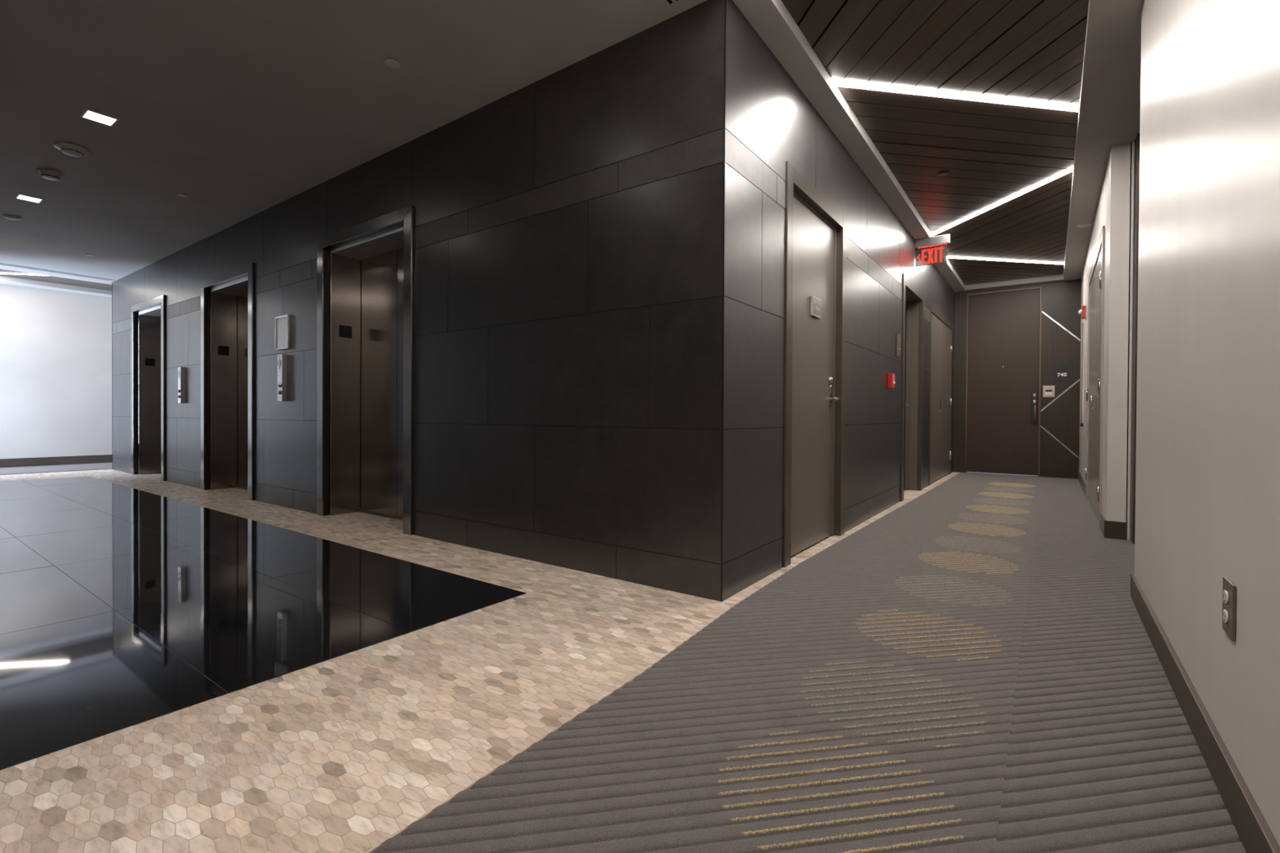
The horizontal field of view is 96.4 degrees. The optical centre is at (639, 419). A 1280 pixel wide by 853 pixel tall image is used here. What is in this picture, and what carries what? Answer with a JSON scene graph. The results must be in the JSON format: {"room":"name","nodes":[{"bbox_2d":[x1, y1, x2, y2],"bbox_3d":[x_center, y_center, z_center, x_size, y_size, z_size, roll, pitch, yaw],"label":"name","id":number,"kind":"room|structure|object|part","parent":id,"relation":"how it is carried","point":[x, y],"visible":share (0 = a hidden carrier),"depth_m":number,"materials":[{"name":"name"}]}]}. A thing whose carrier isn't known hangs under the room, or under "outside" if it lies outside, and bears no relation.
{"room":"lobby","nodes":[
{"label":"lobby","id":0,"kind":"room"},
{"bbox_2d":[0,283,111,458],"bbox_3d":[-9.040,-0.663,9.548,0.100,2.781,6.700,1,1,36],"label":"wall","id":1,"kind":"structure","parent":0,"point":[55,346],"depth_m":9.09,"materials":[{"name":"paint"}]},
{"bbox_2d":[0,454,112,467],"bbox_3d":[-8.972,0.660,9.566,0.014,0.137,6.600,1,1,36],"label":"baseboard","id":2,"kind":"structure","parent":1,"relation":"attached to","point":[41,461],"depth_m":9.10,"materials":[{"name":"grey wood"}]},
{"bbox_2d":[0,462,112,475],"bbox_3d":[-8.397,0.732,9.154,1.430,0.006,6.600,1,1,36],"label":"floor","id":3,"kind":"structure","parent":0,"point":[80,467],"depth_m":8.53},
{"bbox_2d":[0,476,526,769],"bbox_3d":[-4.456,0.792,4.410,8.322,0.003,1.826,1,1,36],"label":"floor","id":4,"kind":"structure","parent":0,"point":[122,606],"depth_m":2.54,"materials":[{"name":"tile"}]},
{"bbox_2d":[112,0,724,601],"bbox_3d":[-3.717,-0.602,5.580,10.116,2.781,0.050,1,1,36],"label":"wall","id":5,"kind":"structure","parent":0,"point":[568,229],"depth_m":3.27,"materials":[{"name":"tile"}]},
{"bbox_2d":[111,282,112,457],"bbox_3d":[-7.842,-0.648,8.506,0.007,2.781,0.007,1,1,36],"label":"trim","id":6,"kind":"structure","parent":5,"relation":"attached to","point":[112,282],"depth_m":8.50,"materials":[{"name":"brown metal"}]},
{"bbox_2d":[130,294,165,481],"bbox_3d":[-6.356,-0.399,7.640,1.362,2.316,0.367,1,1,36],"label":"entrance","id":7,"kind":"object","parent":5,"relation":"attached to","point":[148,317],"visible":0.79,"depth_m":7.89,"materials":[{"name":"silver metal"}]},
{"bbox_3d":[-6.975,-0.405,7.865,0.094,2.314,0.012,1,1,36],"label":"frame","id":8,"kind":"part","parent":7,"relation":"part of","materials":[{"name":"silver metal"}]},
{"bbox_3d":[-5.944,-0.393,7.127,0.094,2.314,0.012,1,1,36],"label":"frame","id":9,"kind":"part","parent":7,"relation":"part of","materials":[{"name":"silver metal"}]},
{"bbox_2d":[177,367,185,403],"bbox_3d":[-5.381,-0.402,6.706,0.095,0.422,0.058,1,1,36],"label":"station","id":10,"kind":"object","parent":5,"relation":"attached to","point":[181,371],"visible":1,"depth_m":6.68,"materials":[{"name":"silver metal"}]},
{"bbox_2d":[200,262,254,500],"bbox_3d":[-4.223,-0.375,6.111,1.362,2.316,0.367,1,1,36],"label":"entrance","id":11,"kind":"object","parent":5,"relation":"attached to","point":[224,287],"visible":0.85,"depth_m":6.37,"materials":[{"name":"silver metal"}]},
{"bbox_3d":[-4.841,-0.381,6.336,0.094,2.314,0.012,1,1,36],"label":"frame","id":12,"kind":"part","parent":11,"relation":"part of","materials":[{"name":"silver metal"}]},
{"bbox_3d":[-4.147,0.779,6.235,1.110,0.007,0.085,1,1,36],"label":"sill","id":13,"kind":"part","parent":11,"relation":"part of","materials":[{"name":"metal"}]},
{"bbox_3d":[-4.370,-0.330,6.385,0.552,2.197,0.023,1,1,36],"label":"door panel","id":14,"kind":"part","parent":11,"relation":"part of","materials":[{"name":"brown metal"}]},
{"bbox_3d":[-3.811,-0.369,5.598,0.094,2.314,0.012,1,1,36],"label":"frame","id":15,"kind":"part","parent":11,"relation":"part of","materials":[{"name":"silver metal"}]},
{"bbox_2d":[277,354,287,401],"bbox_3d":[-3.239,-0.378,5.171,0.095,0.422,0.058,1,1,36],"label":"station","id":16,"kind":"object","parent":5,"relation":"attached to","point":[282,358],"visible":1,"depth_m":5.15,"materials":[{"name":"silver metal"}]},
{"bbox_2d":[275,314,291,350],"bbox_3d":[-3.239,-0.789,5.189,0.262,0.303,0.028,1,1,36],"label":"display","id":17,"kind":"object","parent":5,"relation":"attached to","point":[282,323],"visible":1,"depth_m":5.17,"materials":[{"name":"silver metal"}]},
{"bbox_2d":[316,204,414,535],"bbox_3d":[-2.053,-0.351,4.556,1.362,2.316,0.367,1,1,36],"label":"elevator","id":18,"kind":"object","parent":5,"relation":"attached to","point":[365,270],"visible":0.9,"depth_m":4.78,"materials":[{"name":"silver metal"}]},
{"bbox_3d":[-2.671,-0.356,4.781,0.094,2.314,0.012,1,1,36],"label":"frame","id":19,"kind":"part","parent":18,"relation":"part of","materials":[{"name":"silver metal"}]},
{"bbox_3d":[-2.200,-0.305,4.830,0.552,2.197,0.023,1,1,36],"label":"door panel","id":20,"kind":"part","parent":18,"relation":"part of","materials":[{"name":"brown metal"}]},
{"bbox_3d":[-1.977,0.803,4.679,1.110,0.007,0.085,1,1,36],"label":"sill","id":21,"kind":"part","parent":18,"relation":"part of","materials":[{"name":"metal"}]},
{"bbox_3d":[-1.746,-0.300,4.505,0.552,2.197,0.023,1,1,36],"label":"door panel","id":22,"kind":"part","parent":18,"relation":"part of","materials":[{"name":"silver metal"}]},
{"bbox_3d":[-1.641,-0.345,4.042,0.094,2.314,0.012,1,1,36],"label":"frame","id":23,"kind":"part","parent":18,"relation":"part of","materials":[{"name":"silver metal"}]},
{"bbox_2d":[0,469,1030,852],"bbox_3d":[-2.618,0.791,6.858,14.600,0.012,12.800,1,1,36],"label":"floor","id":24,"kind":"structure","parent":0,"point":[343,753],"depth_m":1.58,"materials":[{"name":"tile"}]},
{"bbox_2d":[366,472,959,852],"bbox_3d":[1.351,0.836,3.823,0.111,0.012,12.290,1,1,35],"label":"strip","id":25,"kind":"object","parent":24,"relation":"on","point":[424,817],"visible":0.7,"depth_m":1.51,"materials":[{"name":"metal"}]},
{"bbox_2d":[0,0,1143,297],"bbox_3d":[-2.561,-2.030,6.807,14.300,0.069,12.600,1,1,36],"label":"ceiling","id":26,"kind":"structure","parent":0,"point":[241,108],"depth_m":3.45,"materials":[{"name":"paint"}]},
{"bbox_2d":[3,214,22,220],"bbox_3d":[-6.197,-1.992,5.654,0.124,0.030,0.124,1,1,36],"label":"smoke detector","id":27,"kind":"object","parent":26,"relation":"attached to","point":[8,216],"visible":1,"depth_m":5.63,"materials":[{"name":"white plastic"}]},
{"bbox_2d":[0,272,47,275],"bbox_3d":[-8.845,-2.118,8.321,1.509,0.020,0.072,0,0,-9],"label":"recessed light","id":28,"kind":"object","parent":26,"relation":"in","point":[0,273],"visible":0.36,"depth_m":8.28,"materials":[{"name":"metal"}]},
{"bbox_2d":[15,194,43,203],"bbox_3d":[-5.526,-1.998,5.177,0.156,0.003,0.156,1,1,36],"label":"recessed light","id":29,"kind":"object","parent":26,"relation":"in","point":[19,196],"visible":1,"depth_m":5.17,"materials":[{"name":"white plastic"}]},
{"bbox_2d":[36,168,64,181],"bbox_3d":[-4.747,-1.965,4.609,0.159,0.050,0.159,1,1,36],"label":"smoke detector","id":30,"kind":"object","parent":26,"relation":"attached to","point":[51,175],"visible":1,"depth_m":4.57,"materials":[{"name":"white plastic"}]},
{"bbox_2d":[0,268,111,290],"bbox_3d":[-8.323,-2.123,9.049,1.020,0.018,6.068,1,1,36],"label":"ceiling","id":31,"kind":"structure","parent":26,"relation":"attached to","point":[52,279],"depth_m":8.69,"materials":[{"name":"white paint"}]},
{"bbox_2d":[0,262,113,280],"bbox_3d":[-8.418,-2.030,7.357,0.120,0.006,2.470,1,1,36],"label":"strip light","id":32,"kind":"object","parent":26,"relation":"in","point":[1,264],"visible":1,"depth_m":7.87,"materials":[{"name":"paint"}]},
{"bbox_2d":[53,142,91,157],"bbox_3d":[-4.146,-1.958,4.179,0.199,0.051,0.199,1,1,36],"label":"smoke detector","id":33,"kind":"object","parent":26,"relation":"attached to","point":[68,148],"visible":1,"depth_m":4.14,"materials":[{"name":"white plastic"}]},
{"bbox_2d":[80,109,119,126],"bbox_3d":[-3.541,-1.976,3.750,0.156,0.003,0.156,1,1,36],"label":"recessed light","id":34,"kind":"object","parent":26,"relation":"in","point":[88,114],"visible":1,"depth_m":3.75,"materials":[{"name":"white plastic"}]},
{"bbox_2d":[177,193,189,197],"bbox_3d":[-4.042,-1.986,5.064,0.086,0.008,0.086,1,1,36],"label":"sprinkler cover","id":35,"kind":"object","parent":26,"relation":"attached to","point":[178,194],"visible":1,"depth_m":5.06,"materials":[{"name":"white plastic"}]},
{"bbox_2d":[383,58,400,68],"bbox_3d":[-1.361,-1.955,3.141,0.086,0.008,0.086,1,1,36],"label":"sprinkler cover","id":36,"kind":"object","parent":26,"relation":"attached to","point":[390,63],"visible":1,"depth_m":3.14,"materials":[{"name":"white plastic"}]},
{"bbox_2d":[657,0,688,11],"bbox_3d":[-0.533,-1.941,1.692,0.116,0.006,2.447,1,1,36],"label":"ceiling vent","id":37,"kind":"object","parent":26,"relation":"in","point":[668,5],"visible":1,"depth_m":2.67,"materials":[{"name":"metal"}]},
{"bbox_2d":[915,234,950,266],"bbox_3d":[3.139,-1.811,6.143,0.337,0.290,0.050,1,1,36],"label":"exit sign","id":38,"kind":"object","parent":26,"relation":"hanging from","point":[932,250],"visible":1,"depth_m":6.14,"materials":[{"name":"metal"}]},
{"bbox_3d":[3.131,-1.765,6.149,0.314,0.198,0.008,1,1,36],"label":"panel","id":39,"kind":"part","parent":38,"relation":"part of","materials":[{"name":"clear plastic"}]},
{"bbox_2d":[782,0,1088,284],"bbox_3d":[2.208,-2.023,3.852,1.200,0.018,10.988,1,1,36],"label":"planks","id":40,"kind":"object","parent":26,"relation":"attached to","point":[992,153],"visible":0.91,"depth_m":3.68,"materials":[{"name":"brown wood"}]},
{"bbox_2d":[937,170,950,175],"bbox_3d":[2.484,-2.016,4.680,0.096,0.005,0.096,1,1,36],"label":"sprinkler cover","id":41,"kind":"object","parent":40,"relation":"attached to","point":[943,172],"visible":1,"depth_m":4.67,"materials":[{"name":"black metal"}]},
{"bbox_2d":[831,77,1078,111],"bbox_3d":[1.995,-2.019,3.554,1.764,0.020,0.072,0,0,-9],"label":"strip light","id":42,"kind":"object","parent":40,"relation":"attached to","point":[843,82],"visible":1,"depth_m":3.54,"materials":[{"name":"plastic"}]},
{"bbox_2d":[931,166,1073,235],"bbox_3d":[3.335,-2.026,5.424,0.072,0.020,1.764,0,0,-9],"label":"strip light","id":43,"kind":"object","parent":40,"relation":"attached to","point":[1069,170],"visible":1,"depth_m":5.24,"materials":[{"name":"plastic"}]},
{"bbox_2d":[947,256,1064,264],"bbox_3d":[4.663,-2.032,7.277,1.764,0.020,0.072,0,0,-9],"label":"strip light","id":44,"kind":"object","parent":40,"relation":"attached to","point":[951,257],"visible":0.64,"depth_m":7.26,"materials":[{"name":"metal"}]},
{"bbox_2d":[1076,222,1092,227],"bbox_3d":[4.434,-1.933,5.706,0.126,0.026,0.126,1,1,36],"label":"ceiling detector","id":45,"kind":"object","parent":26,"relation":"attached to","point":[1083,224],"visible":1,"depth_m":5.68,"materials":[{"name":"white plastic"}]},
{"bbox_2d":[236,295,955,507],"bbox_3d":[-2.580,-0.660,6.888,14.600,2.990,12.700,1,1,36],"label":"wall","id":46,"kind":"structure","parent":0,"point":[237,295],"depth_m":6.82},
{"bbox_2d":[373,472,1246,852],"bbox_3d":[2.004,0.842,3.355,1.705,0.015,12.290,1,1,36],"label":"floor","id":47,"kind":"structure","parent":0,"point":[867,698],"depth_m":1.59,"materials":[{"name":"grey carpet"}]},
{"bbox_2d":[722,0,955,600],"bbox_3d":[2.603,-0.567,5.753,0.050,2.781,7.686,1,1,36],"label":"wall","id":48,"kind":"structure","parent":0,"point":[771,122],"depth_m":3.13,"materials":[{"name":"tile"}]},
{"bbox_2d":[720,0,726,601],"bbox_3d":[0.382,-0.555,2.614,0.006,2.781,0.006,1,1,36],"label":"trim","id":49,"kind":"structure","parent":48,"relation":"attached to","point":[725,30],"depth_m":2.61,"materials":[{"name":"brown metal"}]},
{"bbox_2d":[782,160,846,567],"bbox_3d":[1.125,-0.310,3.698,0.116,2.282,1.144,1,1,36],"label":"door","id":50,"kind":"structure","parent":48,"relation":"in","point":[815,348],"depth_m":3.71,"materials":[{"name":"brown metal"}]},
{"bbox_2d":[810,295,821,318],"bbox_3d":[1.147,-0.730,3.724,0.018,0.122,0.164,1,1,36],"label":"room sign","id":51,"kind":"object","parent":50,"relation":"attached to","point":[815,303],"visible":1,"depth_m":3.70,"materials":[{"name":"beige plastic"}]},
{"bbox_3d":[1.337,-0.142,3.957,0.069,0.095,0.147,1,1,36],"label":"lever handle","id":52,"kind":"part","parent":50,"relation":"part of","materials":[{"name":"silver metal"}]},
{"bbox_2d":[887,373,895,388],"bbox_3d":[2.319,-0.357,5.272,0.052,0.134,0.110,1,1,36],"label":"alarm pull station","id":53,"kind":"object","parent":48,"relation":"attached to","point":[891,377],"visible":1,"depth_m":5.23,"materials":[{"name":"red plastic"}]},
{"bbox_2d":[895,333,901,357],"bbox_3d":[2.521,-0.722,5.581,0.012,0.217,0.170,1,1,36],"label":"sign","id":54,"kind":"object","parent":48,"relation":"attached to","point":[898,339],"visible":1,"depth_m":5.55,"materials":[{"name":"silver metal"}]},
{"bbox_2d":[900,273,924,501],"bbox_3d":[2.884,-0.324,6.266,0.212,2.290,1.150,1,1,36],"label":"door","id":55,"kind":"structure","parent":48,"relation":"in","point":[913,298],"depth_m":6.63,"materials":[{"name":"brown metal"}]},
{"bbox_2d":[928,303,952,485],"bbox_3d":[4.146,-0.311,7.896,0.066,2.255,1.945,1,1,36],"label":"door","id":56,"kind":"structure","parent":48,"relation":"in","point":[941,329],"depth_m":7.80,"materials":[{"name":"brown metal"}]},
{"bbox_2d":[781,0,1079,170],"bbox_3d":[-2.601,-2.132,6.836,14.600,0.045,12.800,1,1,36],"label":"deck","id":57,"kind":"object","parent":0,"point":[781,0],"depth_m":2.97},
{"bbox_2d":[952,279,1081,479],"bbox_3d":[5.523,-0.571,8.449,1.555,2.781,0.102,1,1,36],"label":"wall","id":58,"kind":"structure","parent":0,"point":[1060,300],"depth_m":8.13,"materials":[{"name":"brown wood"}]},
{"bbox_2d":[964,286,1042,476],"bbox_3d":[5.377,-0.549,8.493,0.942,2.735,0.110,1,1,36],"label":"door","id":59,"kind":"structure","parent":58,"relation":"in","point":[1003,360],"depth_m":8.49,"materials":[{"name":"brown wood"}]},
{"bbox_3d":[5.701,-0.166,8.272,0.078,0.467,0.008,1,1,36],"label":"handle plate","id":60,"kind":"part","parent":59,"relation":"part of","materials":[{"name":"metal"}]},
{"bbox_3d":[5.691,-0.093,8.240,0.019,0.230,0.061,1,1,36],"label":"pull handle","id":61,"kind":"part","parent":59,"relation":"part of","materials":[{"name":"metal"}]},
{"bbox_2d":[1043,385,1054,397],"bbox_3d":[5.830,-0.404,8.159,0.137,0.164,0.015,1,1,36],"label":"doorbell","id":62,"kind":"object","parent":58,"relation":"attached to","point":[1048,390],"visible":1,"depth_m":8.15,"materials":[{"name":"beige plastic"}]},
{"bbox_2d":[1054,362,1067,379],"bbox_3d":[5.945,-0.684,8.079,0.145,0.241,0.009,1,1,36],"label":"number sign","id":63,"kind":"object","parent":58,"relation":"attached to","point":[1060,368],"visible":1,"depth_m":8.07,"materials":[{"name":"black plastic"}]},
{"bbox_2d":[1079,139,1136,540],"bbox_3d":[4.805,-0.550,5.941,0.210,2.792,4.815,1,1,36],"label":"wall","id":64,"kind":"structure","parent":0,"point":[1116,208],"depth_m":4.04,"materials":[{"name":"white paint"}]},
{"bbox_2d":[1080,323,1084,426],"bbox_3d":[5.556,-0.553,7.196,0.030,1.275,0.420,1,1,36],"label":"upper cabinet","id":65,"kind":"object","parent":64,"relation":"attached to","point":[1083,324],"visible":1,"depth_m":7.04,"materials":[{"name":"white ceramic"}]},
{"bbox_3d":[5.448,-0.575,7.047,0.006,1.230,0.012,1,1,36],"label":"edge trim","id":66,"kind":"part","parent":65,"relation":"part of","materials":[{"name":"brown metal"}]},
{"bbox_2d":[1078,304,1087,319],"bbox_3d":[5.156,-1.247,6.668,0.078,0.153,0.140,1,1,36],"label":"fire alarm horn","id":67,"kind":"object","parent":64,"relation":"attached to","point":[1082,312],"visible":1,"depth_m":6.61,"materials":[{"name":"red plastic"}]},
{"bbox_3d":[5.183,-1.247,6.649,0.012,0.153,0.140,1,1,36],"label":"plate","id":68,"kind":"part","parent":67,"relation":"part of","materials":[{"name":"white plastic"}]},
{"bbox_2d":[1077,470,1106,535],"bbox_3d":[4.713,0.773,6.027,0.014,0.122,4.790,1,1,36],"label":"baseboard","id":69,"kind":"structure","parent":64,"relation":"attached to","point":[1081,480],"depth_m":6.26,"materials":[{"name":"brown wood"}]},
{"bbox_2d":[1084,226,1105,527],"bbox_3d":[4.213,-0.334,5.243,0.135,2.342,2.020,1,1,36],"label":"door","id":70,"kind":"structure","parent":64,"relation":"in","point":[1095,389],"depth_m":5.08,"materials":[{"name":"beige paint"}]},
{"bbox_3d":[4.134,-0.158,5.227,0.029,0.130,0.014,1,1,36],"label":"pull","id":71,"kind":"part","parent":70,"relation":"part of","materials":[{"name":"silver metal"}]},
{"bbox_2d":[1103,520,1127,539],"bbox_3d":[3.360,0.780,4.041,0.128,0.122,0.015,1,1,36],"label":"baseboard","id":72,"kind":"structure","parent":64,"relation":"attached to","point":[1113,530],"depth_m":4.04,"materials":[{"name":"brown wood"}]},
{"bbox_2d":[1131,133,1139,543],"bbox_3d":[2.946,-0.540,3.235,0.080,2.792,1.800,1,1,36],"label":"door","id":73,"kind":"structure","parent":64,"relation":"in","point":[1137,154],"depth_m":3.88,"materials":[{"name":"brown wood"}]},
{"bbox_2d":[1134,0,1279,847],"bbox_3d":[0.719,-0.536,0.309,0.130,2.781,5.850,1,1,36],"label":"wall","id":74,"kind":"structure","parent":0,"point":[1207,457],"depth_m":1.43,"materials":[{"name":"white paint"}]},
{"bbox_2d":[1129,573,1279,852],"bbox_3d":[0.661,0.803,0.363,0.024,0.103,5.862,1,1,36],"label":"baseboard","id":75,"kind":"structure","parent":74,"relation":"attached to","point":[1255,834],"depth_m":1.38,"materials":[{"name":"brown wood"}]},
{"bbox_2d":[1222,576,1235,641],"bbox_3d":[1.325,0.424,1.289,0.009,0.122,0.093,1,1,36],"label":"wall outlet","id":76,"kind":"object","parent":74,"relation":"attached to","point":[1228,604],"visible":1,"depth_m":1.28,"materials":[{"name":"metal"}]},
{"bbox_2d":[1222,590,1228,604],"bbox_3d":[1.327,0.402,1.296,0.003,0.028,0.034,1,1,36],"label":"socket","id":77,"kind":"object","parent":76,"relation":"attached to","point":[1225,594],"depth_m":1.29,"materials":[{"name":"white plastic"}]},
{"bbox_2d":[1222,609,1228,623],"bbox_3d":[1.326,0.446,1.296,0.003,0.028,0.034,1,1,36],"label":"socket","id":78,"kind":"object","parent":76,"relation":"attached to","point":[1225,612],"depth_m":1.29,"materials":[{"name":"white plastic"}]}
]}

